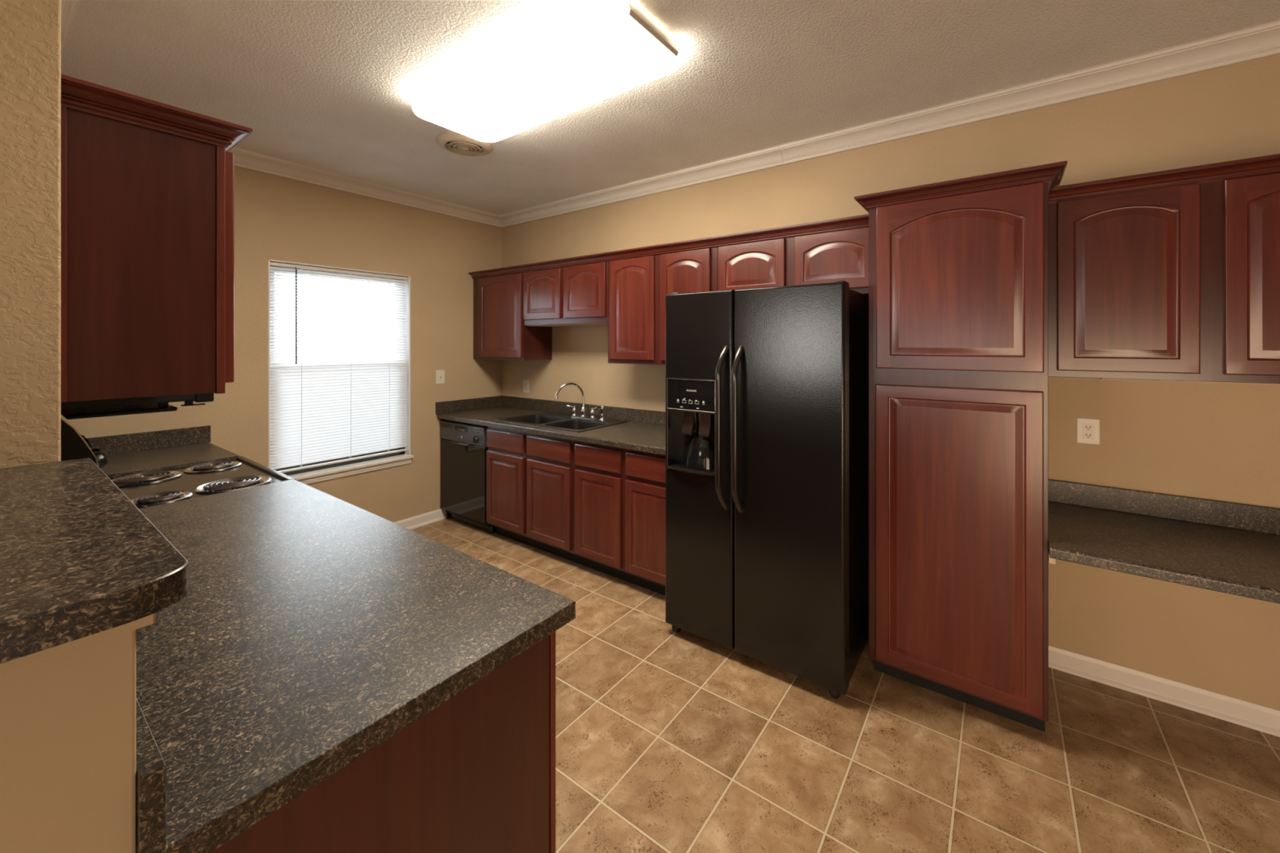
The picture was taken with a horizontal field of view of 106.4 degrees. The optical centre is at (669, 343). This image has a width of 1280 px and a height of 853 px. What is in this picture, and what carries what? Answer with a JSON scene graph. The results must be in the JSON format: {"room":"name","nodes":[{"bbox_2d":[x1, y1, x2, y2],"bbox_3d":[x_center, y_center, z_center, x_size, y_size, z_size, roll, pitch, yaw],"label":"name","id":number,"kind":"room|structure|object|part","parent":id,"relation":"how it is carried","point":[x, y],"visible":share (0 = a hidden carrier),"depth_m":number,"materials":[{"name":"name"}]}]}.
{"room":"kitchen","nodes":[
{"label":"kitchen","id":0,"kind":"room"},
{"bbox_2d":[0,0,136,852],"bbox_3d":[-1.941,0.147,1.406,3.140,2.725,0.115,0,0,35],"label":"wall","id":1,"kind":"structure","parent":0,"point":[30,30],"depth_m":1.02,"materials":[{"name":"beige paint"}]},
{"bbox_2d":[0,457,188,674],"bbox_3d":[-1.050,0.297,0.715,0.976,0.060,0.316,0,0,35],"label":"bar","id":2,"kind":"object","parent":1,"relation":"on","point":[81,565],"visible":1,"depth_m":0.58,"materials":[{"name":"stone"}]},
{"bbox_3d":[-1.028,0.316,0.772,0.945,0.022,0.138,0,0,35],"label":"support trim","id":3,"kind":"part","parent":2,"relation":"part of","materials":[{"name":"beige paint"}]},
{"bbox_2d":[136,698,165,852],"bbox_3d":[-1.320,0.547,1.057,1.751,0.098,0.021,0,0,35],"label":"backsplash","id":4,"kind":"structure","parent":1,"relation":"attached to","point":[150,764],"depth_m":0.56,"materials":[{"name":"stone"}]},
{"bbox_2d":[61,74,252,402],"bbox_3d":[-1.639,-0.246,1.483,0.740,0.782,0.354,0,0,35],"label":"upper cabinet","id":5,"kind":"object","parent":1,"relation":"attached to","point":[148,185],"visible":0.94,"depth_m":1.27,"materials":[{"name":"brown wood"}]},
{"bbox_3d":[-1.639,-0.611,1.483,0.740,0.052,0.353,0,0,35],"label":"crown moulding","id":6,"kind":"part","parent":5,"relation":"part of","materials":[{"name":"brown wood"}]},
{"bbox_3d":[-1.591,-0.237,1.593,0.692,0.765,0.018,0,0,35],"label":"frame","id":7,"kind":"part","parent":5,"relation":"part of","materials":[{"name":"brown wood"}]},
{"bbox_3d":[-1.441,-0.228,1.515,0.327,0.685,0.024,0,0,35],"label":"door","id":8,"kind":"part","parent":5,"relation":"part of","materials":[{"name":"brown wood"}]},
{"bbox_3d":[-2.267,-0.421,1.904,0.768,0.398,0.328,0,0,35],"label":"upper cabinet","id":9,"kind":"object","parent":1,"relation":"attached to","visible":0},
{"bbox_2d":[61,392,213,419],"bbox_3d":[-2.229,0.017,1.958,0.760,0.480,0.460,0,0,35],"label":"microwave","id":10,"kind":"object","parent":9,"relation":"attached to","point":[121,406],"visible":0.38,"depth_m":1.75,"materials":[{"name":"black plastic"}]},
{"bbox_3d":[-2.134,0.003,2.095,0.760,0.452,0.054,0,0,35],"label":"door","id":11,"kind":"part","parent":10,"relation":"part of","materials":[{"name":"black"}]},
{"bbox_2d":[61,165,502,522],"bbox_3d":[-3.408,0.147,2.169,0.140,2.725,6.068,0,0,35],"label":"wall","id":12,"kind":"structure","parent":0,"point":[277,218],"depth_m":3.62,"materials":[{"name":"beige paint"}]},
{"bbox_2d":[87,425,210,455],"bbox_3d":[-2.990,0.546,2.627,0.021,0.099,0.690,0,0,35],"label":"backsplash","id":13,"kind":"structure","parent":12,"relation":"attached to","point":[122,443],"depth_m":2.70,"materials":[{"name":"stone"}]},
{"bbox_2d":[268,259,413,484],"bbox_3d":[-2.421,0.209,3.552,0.170,1.532,0.955,0,0,35],"label":"window","id":14,"kind":"structure","parent":12,"relation":"in","point":[324,473],"depth_m":3.58,"materials":[{"name":"white metal"}]},
{"bbox_3d":[-2.476,-0.178,3.596,0.022,0.697,0.861,0,0,35],"label":"sash","id":15,"kind":"part","parent":14,"relation":"part of","materials":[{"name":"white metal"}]},
{"bbox_3d":[-2.454,0.502,3.581,0.022,0.745,0.861,0,0,35],"label":"sash","id":16,"kind":"part","parent":14,"relation":"part of","materials":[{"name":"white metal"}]},
{"bbox_2d":[270,261,407,472],"bbox_3d":[-2.400,0.162,3.543,0.040,1.420,0.897,0,0,35],"label":"window blind","id":17,"kind":"object","parent":14,"relation":"attached to","point":[315,416],"visible":0.94,"depth_m":3.49,"materials":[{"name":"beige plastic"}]},
{"bbox_3d":[-2.405,-0.535,3.547,0.028,0.025,0.897,0,0,35],"label":"head rail","id":18,"kind":"part","parent":17,"relation":"part of","materials":[{"name":"beige plastic"}]},
{"bbox_3d":[-2.405,0.865,3.547,0.022,0.014,0.897,0,0,35],"label":"rail","id":19,"kind":"part","parent":17,"relation":"part of","materials":[{"name":"beige plastic"}]},
{"bbox_3d":[-2.397,0.918,3.534,0.110,0.020,0.955,0,0,35],"label":"sill","id":20,"kind":"part","parent":14,"relation":"part of","materials":[{"name":"beige paint"}]},
{"bbox_2d":[394,508,445,529],"bbox_3d":[-2.367,1.464,3.523,0.022,0.092,1.600,0,0,35],"label":"baseboard","id":21,"kind":"structure","parent":12,"relation":"attached to","point":[426,518],"depth_m":3.98,"materials":[{"name":"beige paint"}]},
{"bbox_2d":[435,369,444,384],"bbox_3d":[-1.963,0.285,4.108,0.016,0.122,0.078,0,0,35],"label":"light switch","id":22,"kind":"object","parent":12,"relation":"attached to","point":[440,374],"visible":1,"depth_m":4.11,"materials":[{"name":"beige plastic"}]},
{"bbox_2d":[440,418,445,508],"bbox_3d":[-1.793,1.026,4.354,0.012,0.778,0.600,0,0,35],"label":"filler panel","id":23,"kind":"object","parent":12,"relation":"attached to","point":[440,419],"visible":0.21,"depth_m":4.11,"materials":[{"name":"brown wood"}]},
{"bbox_2d":[435,395,501,413],"bbox_3d":[-1.803,0.547,4.334,0.020,0.098,0.639,0,0,35],"label":"backsplash","id":24,"kind":"structure","parent":12,"relation":"attached to","point":[446,406],"depth_m":4.30,"materials":[{"name":"stone"}]},
{"bbox_2d":[61,0,1279,214],"bbox_3d":[-0.350,-1.245,0.115,7.506,0.060,6.188,0,0,35],"label":"ceiling","id":25,"kind":"structure","parent":0,"point":[333,86],"depth_m":2.09,"materials":[{"name":"white paint"}]},
{"bbox_2d":[435,132,493,155],"bbox_3d":[-1.238,-1.197,2.899,0.320,0.036,0.320,0,0,35],"label":"ceiling vent","id":26,"kind":"object","parent":25,"relation":"in","point":[456,143],"visible":0.98,"depth_m":2.86,"materials":[{"name":"beige plastic"}]},
{"bbox_2d":[412,0,682,142],"bbox_3d":[-0.606,-1.170,2.158,1.360,0.090,0.472,0,0,35],"label":"ceiling light","id":27,"kind":"object","parent":25,"relation":"attached to","point":[589,52],"visible":1,"depth_m":1.99,"materials":[{"name":"white plastic"}]},
{"bbox_2d":[411,517,1279,852],"bbox_3d":[-0.350,1.540,0.115,7.506,0.060,6.188,0,0,35],"label":"floor","id":28,"kind":"structure","parent":0,"point":[668,740],"depth_m":1.74,"materials":[{"name":"tile"}]},
{"bbox_2d":[61,417,295,508],"bbox_3d":[-2.151,0.873,2.071,0.761,1.274,0.730,0,0,35],"label":"electric stove","id":29,"kind":"object","parent":28,"relation":"on","point":[148,489],"visible":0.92,"depth_m":2.06,"materials":[{"name":"black metal"}]},
{"bbox_3d":[-2.007,0.438,1.621,0.008,0.404,0.118,0,0,35],"label":"backguard trim","id":30,"kind":"part","parent":29,"relation":"part of","materials":[{"name":"black metal"}]},
{"bbox_3d":[-2.425,0.419,1.977,0.065,0.061,0.047,0,0,35],"label":"control knob","id":31,"kind":"part","parent":29,"relation":"part of","materials":[{"name":"black plastic"}]},
{"bbox_3d":[-2.142,0.419,1.780,0.065,0.061,0.047,0,0,35],"label":"control knob","id":32,"kind":"part","parent":29,"relation":"part of","materials":[{"name":"black plastic"}]},
{"bbox_3d":[-2.052,0.419,1.717,0.065,0.061,0.047,0,0,35],"label":"control knob","id":33,"kind":"part","parent":29,"relation":"part of","materials":[{"name":"black plastic"}]},
{"bbox_2d":[110,456,295,508],"bbox_3d":[-2.140,0.620,2.087,0.761,0.045,0.611,0,0,35],"label":"cooktop","id":34,"kind":"object","parent":29,"relation":"in","point":[148,489],"depth_m":2.10,"materials":[{"name":"black metal"}]},
{"bbox_2d":[211,631,555,852],"bbox_3d":[-1.143,1.073,1.322,1.734,0.874,0.656,0,0,35],"label":"base cabinet","id":35,"kind":"object","parent":28,"relation":"on","point":[476,773],"visible":0.17,"depth_m":0.89,"materials":[{"name":"brown wood"}]},
{"bbox_2d":[136,479,575,852],"bbox_3d":[-1.130,0.567,1.328,1.753,0.138,0.682,0,0,35],"label":"countertop","id":36,"kind":"structure","parent":35,"relation":"on","point":[313,627],"depth_m":0.95,"materials":[{"name":"stone"}]},
{"bbox_3d":[-0.971,1.073,1.569,1.734,0.874,0.014,0,0,35],"label":"frame","id":37,"kind":"part","parent":35,"relation":"part of","materials":[{"name":"brown wood"}]},
{"bbox_2d":[440,419,494,533],"bbox_3d":[-1.542,1.076,4.152,0.626,0.868,0.625,0,0,35],"label":"dishwasher","id":38,"kind":"object","parent":28,"relation":"on","point":[464,448],"visible":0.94,"depth_m":3.90,"materials":[{"name":"black"}]},
{"bbox_3d":[-1.691,0.733,3.938,0.626,0.150,0.051,0,0,35],"label":"control panel","id":39,"kind":"part","parent":38,"relation":"part of","materials":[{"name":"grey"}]},
{"bbox_3d":[-1.689,1.112,3.941,0.626,0.596,0.043,0,0,35],"label":"door panel","id":40,"kind":"part","parent":38,"relation":"part of","materials":[{"name":"black"}]},
{"bbox_3d":[-1.656,1.472,3.988,0.626,0.075,0.025,0,0,35],"label":"kick plate","id":41,"kind":"part","parent":38,"relation":"part of","materials":[{"name":"black plastic"}]},
{"bbox_2d":[486,426,582,564],"bbox_3d":[-0.868,1.073,3.719,0.959,0.873,0.618,0,0,35],"label":"base cabinet","id":42,"kind":"object","parent":28,"relation":"on","point":[530,477],"visible":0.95,"depth_m":3.43,"materials":[{"name":"brown wood"}]},
{"bbox_3d":[-1.243,0.734,3.615,0.441,0.140,0.020,0,0,35],"label":"drawer","id":43,"kind":"part","parent":42,"relation":"part of","materials":[{"name":"brown wood"}]},
{"bbox_3d":[-1.243,1.112,3.615,0.441,0.556,0.020,0,0,35],"label":"door","id":44,"kind":"part","parent":42,"relation":"part of","materials":[{"name":"brown wood"}]},
{"bbox_3d":[-0.846,1.112,3.339,0.442,0.556,0.020,0,0,35],"label":"door","id":45,"kind":"part","parent":42,"relation":"part of","materials":[{"name":"brown wood"}]},
{"bbox_3d":[-0.846,0.734,3.339,0.442,0.140,0.020,0,0,35],"label":"drawer","id":46,"kind":"part","parent":42,"relation":"part of","materials":[{"name":"brown wood"}]},
{"bbox_2d":[573,440,665,595],"bbox_3d":[-0.110,1.073,3.191,0.886,0.873,0.618,0,0,35],"label":"base cabinet","id":47,"kind":"object","parent":28,"relation":"on","point":[620,493],"visible":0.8,"depth_m":2.96,"materials":[{"name":"brown wood"}]},
{"bbox_2d":[435,395,665,455],"bbox_3d":[-0.778,0.567,3.633,2.503,0.138,0.659,0,0,35],"label":"countertop","id":48,"kind":"structure","parent":47,"relation":"on","point":[644,431],"depth_m":3.68,"materials":[{"name":"stone"}]},
{"bbox_2d":[495,411,627,432],"bbox_3d":[-0.838,0.683,3.686,0.910,0.186,0.518,0,0,35],"label":"sink","id":49,"kind":"object","parent":48,"relation":"in","point":[566,422],"visible":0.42,"depth_m":3.72,"materials":[{"name":"black"}]},
{"bbox_2d":[596,405,604,420],"bbox_3d":[-0.530,0.532,3.712,0.063,0.114,0.042,0,0,-10],"label":"sprayer","id":50,"kind":"object","parent":49,"relation":"on","point":[601,407],"visible":1,"depth_m":3.70,"materials":[{"name":"silver metal"}]},
{"bbox_2d":[555,382,596,419],"bbox_3d":[-0.723,0.447,3.807,0.328,0.284,0.197,0,0,1],"label":"kitchen faucet","id":51,"kind":"object","parent":48,"relation":"on","point":[583,409],"visible":1,"depth_m":3.80,"materials":[{"name":"silver metal"}]},
{"bbox_3d":[-0.775,0.442,3.770,0.247,0.275,0.040,0,0,-30],"label":"spout","id":52,"kind":"part","parent":51,"relation":"part of","materials":[{"name":"silver metal"}]},
{"bbox_3d":[-0.792,0.537,3.882,0.082,0.084,0.036,0,0,7],"label":"lever handle","id":53,"kind":"part","parent":51,"relation":"part of","materials":[{"name":"silver metal"}]},
{"bbox_3d":[-0.685,0.584,3.821,0.260,0.010,0.052,0,0,35],"label":"deck plate","id":54,"kind":"part","parent":51,"relation":"part of","materials":[{"name":"silver metal"}]},
{"bbox_3d":[-0.585,0.536,3.746,0.084,0.088,0.036,0,0,45],"label":"lever handle","id":55,"kind":"part","parent":51,"relation":"part of","materials":[{"name":"silver metal"}]},
{"bbox_3d":[-0.461,0.734,3.071,0.397,0.140,0.020,0,0,35],"label":"drawer","id":56,"kind":"part","parent":47,"relation":"part of","materials":[{"name":"brown wood"}]},
{"bbox_3d":[-0.461,1.112,3.071,0.397,0.556,0.020,0,0,35],"label":"door","id":57,"kind":"part","parent":47,"relation":"part of","materials":[{"name":"brown wood"}]},
{"bbox_3d":[-0.103,1.112,2.822,0.393,0.556,0.020,0,0,35],"label":"door","id":58,"kind":"part","parent":47,"relation":"part of","materials":[{"name":"brown wood"}]},
{"bbox_3d":[-0.103,0.734,2.822,0.393,0.140,0.020,0,0,35],"label":"drawer","id":59,"kind":"part","parent":47,"relation":"part of","materials":[{"name":"brown wood"}]},
{"bbox_2d":[665,280,868,698],"bbox_3d":[0.549,0.620,2.518,0.909,1.779,0.839,0,0,35],"label":"refrigerator","id":60,"kind":"object","parent":28,"relation":"on","point":[766,388],"visible":0.98,"depth_m":2.19,"materials":[{"name":"black metal"}]},
{"bbox_3d":[0.107,0.412,2.392,0.288,0.472,0.012,0,0,35],"label":"dispenser trim","id":61,"kind":"part","parent":60,"relation":"part of","materials":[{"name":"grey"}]},
{"bbox_3d":[0.108,0.255,2.393,0.276,0.150,0.009,0,0,35],"label":"dispenser panel","id":62,"kind":"part","parent":60,"relation":"part of","materials":[{"name":"black plastic"}]},
{"bbox_3d":[0.143,0.543,2.416,0.196,0.157,0.062,0,0,35],"label":"splash panel","id":63,"kind":"part","parent":60,"relation":"part of","materials":[{"name":"black plastic"}]},
{"bbox_3d":[0.158,0.598,2.408,0.393,1.712,0.074,0,0,35],"label":"freezer door","id":64,"kind":"part","parent":60,"relation":"part of","materials":[{"name":"black metal"}]},
{"bbox_3d":[0.250,0.400,2.261,0.077,0.784,0.031,0,0,-43],"label":"handle","id":65,"kind":"part","parent":60,"relation":"part of","materials":[{"name":"grey"}]},
{"bbox_3d":[0.317,0.401,2.214,0.031,0.784,0.075,0,0,41],"label":"handle","id":66,"kind":"part","parent":60,"relation":"part of","materials":[{"name":"grey"}]},
{"bbox_3d":[0.534,0.598,2.147,0.509,1.712,0.074,0,0,35],"label":"door","id":67,"kind":"part","parent":60,"relation":"part of","materials":[{"name":"black metal"}]},
{"bbox_2d":[853,160,1067,732],"bbox_3d":[1.309,0.427,2.186,0.732,2.166,0.649,0,0,35],"label":"pantry cabinet","id":68,"kind":"object","parent":28,"relation":"on","point":[958,268],"visible":1,"depth_m":1.92,"materials":[{"name":"brown wood"}]},
{"bbox_3d":[1.153,0.785,1.948,0.586,1.214,0.020,0,0,35],"label":"door","id":69,"kind":"part","parent":68,"relation":"part of","materials":[{"name":"brown wood"}]},
{"bbox_3d":[1.155,-0.247,1.946,0.583,0.709,0.020,0,0,35],"label":"door","id":70,"kind":"part","parent":68,"relation":"part of","materials":[{"name":"brown wood"}]},
{"bbox_3d":[1.207,-0.630,2.040,0.732,0.052,0.292,0,0,35],"label":"crown moulding","id":71,"kind":"part","parent":68,"relation":"part of","materials":[{"name":"brown wood"}]},
{"bbox_3d":[-2.749,1.073,2.440,0.630,0.874,0.656,0,0,35],"label":"base cabinet","id":72,"kind":"object","parent":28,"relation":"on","visible":0},
{"bbox_2d":[87,425,239,478],"bbox_3d":[-2.739,0.567,2.453,0.632,0.139,0.690,0,0,35],"label":"countertop","id":73,"kind":"structure","parent":72,"relation":"on","point":[129,454],"depth_m":2.60,"materials":[{"name":"stone"}]},
{"bbox_2d":[502,53,1279,710],"bbox_3d":[1.383,0.147,2.605,7.506,2.725,0.120,0,0,35],"label":"wall","id":74,"kind":"structure","parent":0,"point":[1210,441],"depth_m":2.13,"materials":[{"name":"beige paint"}]},
{"bbox_2d":[61,0,783,227],"bbox_3d":[-1.240,-1.168,2.672,2.844,0.094,2.765,0,0,35],"label":"trim","id":75,"kind":"structure","parent":74,"relation":"attached to","point":[771,157],"depth_m":3.48,"materials":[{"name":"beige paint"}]},
{"bbox_2d":[473,272,551,360],"bbox_3d":[-1.416,-0.241,4.281,0.714,0.758,0.324,0,0,35],"label":"upper cabinet","id":76,"kind":"object","parent":74,"relation":"attached to","point":[500,331],"visible":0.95,"depth_m":4.11,"materials":[{"name":"brown wood"}]},
{"bbox_3d":[-1.462,-0.236,4.127,0.589,0.703,0.020,0,0,35],"label":"door","id":77,"kind":"part","parent":76,"relation":"part of","materials":[{"name":"brown wood"}]},
{"bbox_2d":[523,380,528,393],"bbox_3d":[-1.319,0.393,4.407,0.078,0.116,0.008,0,0,35],"label":"wall outlet","id":78,"kind":"object","parent":74,"relation":"attached to","point":[526,383],"visible":1,"depth_m":4.40,"materials":[{"name":"beige plastic"}]},
{"bbox_2d":[523,261,608,327],"bbox_3d":[-0.741,-0.384,3.811,0.929,0.472,0.324,0,0,35],"label":"upper cabinet","id":79,"kind":"object","parent":74,"relation":"attached to","point":[575,295],"visible":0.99,"depth_m":3.64,"materials":[{"name":"brown wood"}]},
{"bbox_3d":[-1.016,-0.392,3.817,0.436,0.392,0.020,0,0,35],"label":"door","id":80,"kind":"part","parent":79,"relation":"part of","materials":[{"name":"brown wood"}]},
{"bbox_3d":[-0.632,-0.392,3.549,0.428,0.392,0.020,0,0,35],"label":"door","id":81,"kind":"part","parent":79,"relation":"part of","materials":[{"name":"brown wood"}]},
{"bbox_2d":[501,395,665,425],"bbox_3d":[-0.596,0.547,3.895,2.503,0.098,0.020,0,0,35],"label":"backsplash","id":82,"kind":"structure","parent":74,"relation":"attached to","point":[647,416],"depth_m":3.93,"materials":[{"name":"stone"}]},
{"bbox_2d":[608,246,717,364],"bbox_3d":[0.008,-0.241,3.290,0.894,0.758,0.324,0,0,35],"label":"upper cabinet","id":83,"kind":"object","parent":74,"relation":"attached to","point":[638,286],"visible":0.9,"depth_m":3.20,"materials":[{"name":"brown wood"}]},
{"bbox_3d":[-0.260,-0.239,3.291,0.390,0.698,0.020,0,0,35],"label":"door","id":84,"kind":"part","parent":83,"relation":"part of","materials":[{"name":"brown wood"}]},
{"bbox_3d":[0.099,-0.239,3.041,0.374,0.698,0.020,0,0,35],"label":"door","id":85,"kind":"part","parent":83,"relation":"part of","materials":[{"name":"brown wood"}]},
{"bbox_2d":[717,226,868,295],"bbox_3d":[0.758,-0.438,2.768,0.932,0.365,0.324,0,0,35],"label":"upper cabinet","id":86,"kind":"object","parent":74,"relation":"attached to","point":[827,257],"visible":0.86,"depth_m":2.60,"materials":[{"name":"brown wood"}]},
{"bbox_2d":[468,213,868,279],"bbox_3d":[-0.379,-0.619,3.356,3.472,0.052,0.050,0,0,35],"label":"crown molding","id":87,"kind":"structure","parent":86,"relation":"attached to","point":[862,220],"depth_m":2.97,"materials":[{"name":"brown wood"}]},
{"bbox_3d":[0.472,-0.436,2.781,0.420,0.303,0.020,0,0,35],"label":"door","id":88,"kind":"part","parent":86,"relation":"part of","materials":[{"name":"brown wood"}]},
{"bbox_3d":[0.862,-0.436,2.510,0.420,0.303,0.020,0,0,35],"label":"door","id":89,"kind":"part","parent":86,"relation":"part of","materials":[{"name":"brown wood"}]},
{"bbox_2d":[778,19,1279,164],"bbox_3d":[2.549,-1.168,1.667,4.520,0.094,0.088,0,0,35],"label":"trim","id":90,"kind":"structure","parent":74,"relation":"attached to","point":[1261,41],"depth_m":2.20,"materials":[{"name":"beige paint"}]},
{"bbox_2d":[1076,417,1100,444],"bbox_3d":[1.899,0.396,2.167,0.081,0.116,0.008,0,0,35],"label":"wall outlet","id":91,"kind":"object","parent":74,"relation":"attached to","point":[1088,430],"visible":1,"depth_m":2.16,"materials":[{"name":"beige plastic"}]},
{"bbox_2d":[1083,423,1093,439],"bbox_3d":[1.897,0.396,2.166,0.034,0.068,0.003,0,0,35],"label":"receptacle","id":92,"kind":"object","parent":91,"relation":"attached to","point":[1087,428],"depth_m":2.16,"materials":[{"name":"beige plastic"}]},
{"bbox_2d":[1048,644,1279,737],"bbox_3d":[3.087,1.464,1.333,3.255,0.092,0.022,0,0,35],"label":"baseboard","id":93,"kind":"structure","parent":74,"relation":"attached to","point":[1248,714],"depth_m":2.01,"materials":[{"name":"beige paint"}]},
{"bbox_2d":[1048,153,1279,385],"bbox_3d":[2.057,-0.251,1.846,0.982,0.788,0.355,0,0,35],"label":"upper cabinet","id":94,"kind":"object","parent":74,"relation":"attached to","point":[1173,275],"visible":0.9,"depth_m":1.80,"materials":[{"name":"brown wood"}]},
{"bbox_3d":[1.780,-0.239,1.871,0.408,0.698,0.020,0,0,35],"label":"door","id":95,"kind":"part","parent":94,"relation":"part of","materials":[{"name":"brown wood"}]},
{"bbox_3d":[2.057,-0.619,1.846,0.982,0.052,0.355,0,0,35],"label":"crown moulding","id":96,"kind":"part","parent":94,"relation":"part of","materials":[{"name":"brown wood"}]},
{"bbox_3d":[2.163,-0.239,1.605,0.406,0.698,0.020,0,0,35],"label":"door","id":97,"kind":"part","parent":94,"relation":"part of","materials":[{"name":"brown wood"}]},
{"bbox_2d":[1048,479,1279,535],"bbox_3d":[2.232,0.685,1.927,1.178,0.100,0.020,0,0,35],"label":"backsplash","id":98,"kind":"structure","parent":74,"relation":"attached to","point":[1252,517],"depth_m":2.01,"materials":[{"name":"stone"}]},
{"bbox_2d":[1048,479,1279,604],"bbox_3d":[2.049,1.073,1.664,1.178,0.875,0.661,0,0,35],"label":"countertop","id":99,"kind":"structure","parent":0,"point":[1231,548],"depth_m":1.81,"materials":[{"name":"stone"}]}
]}

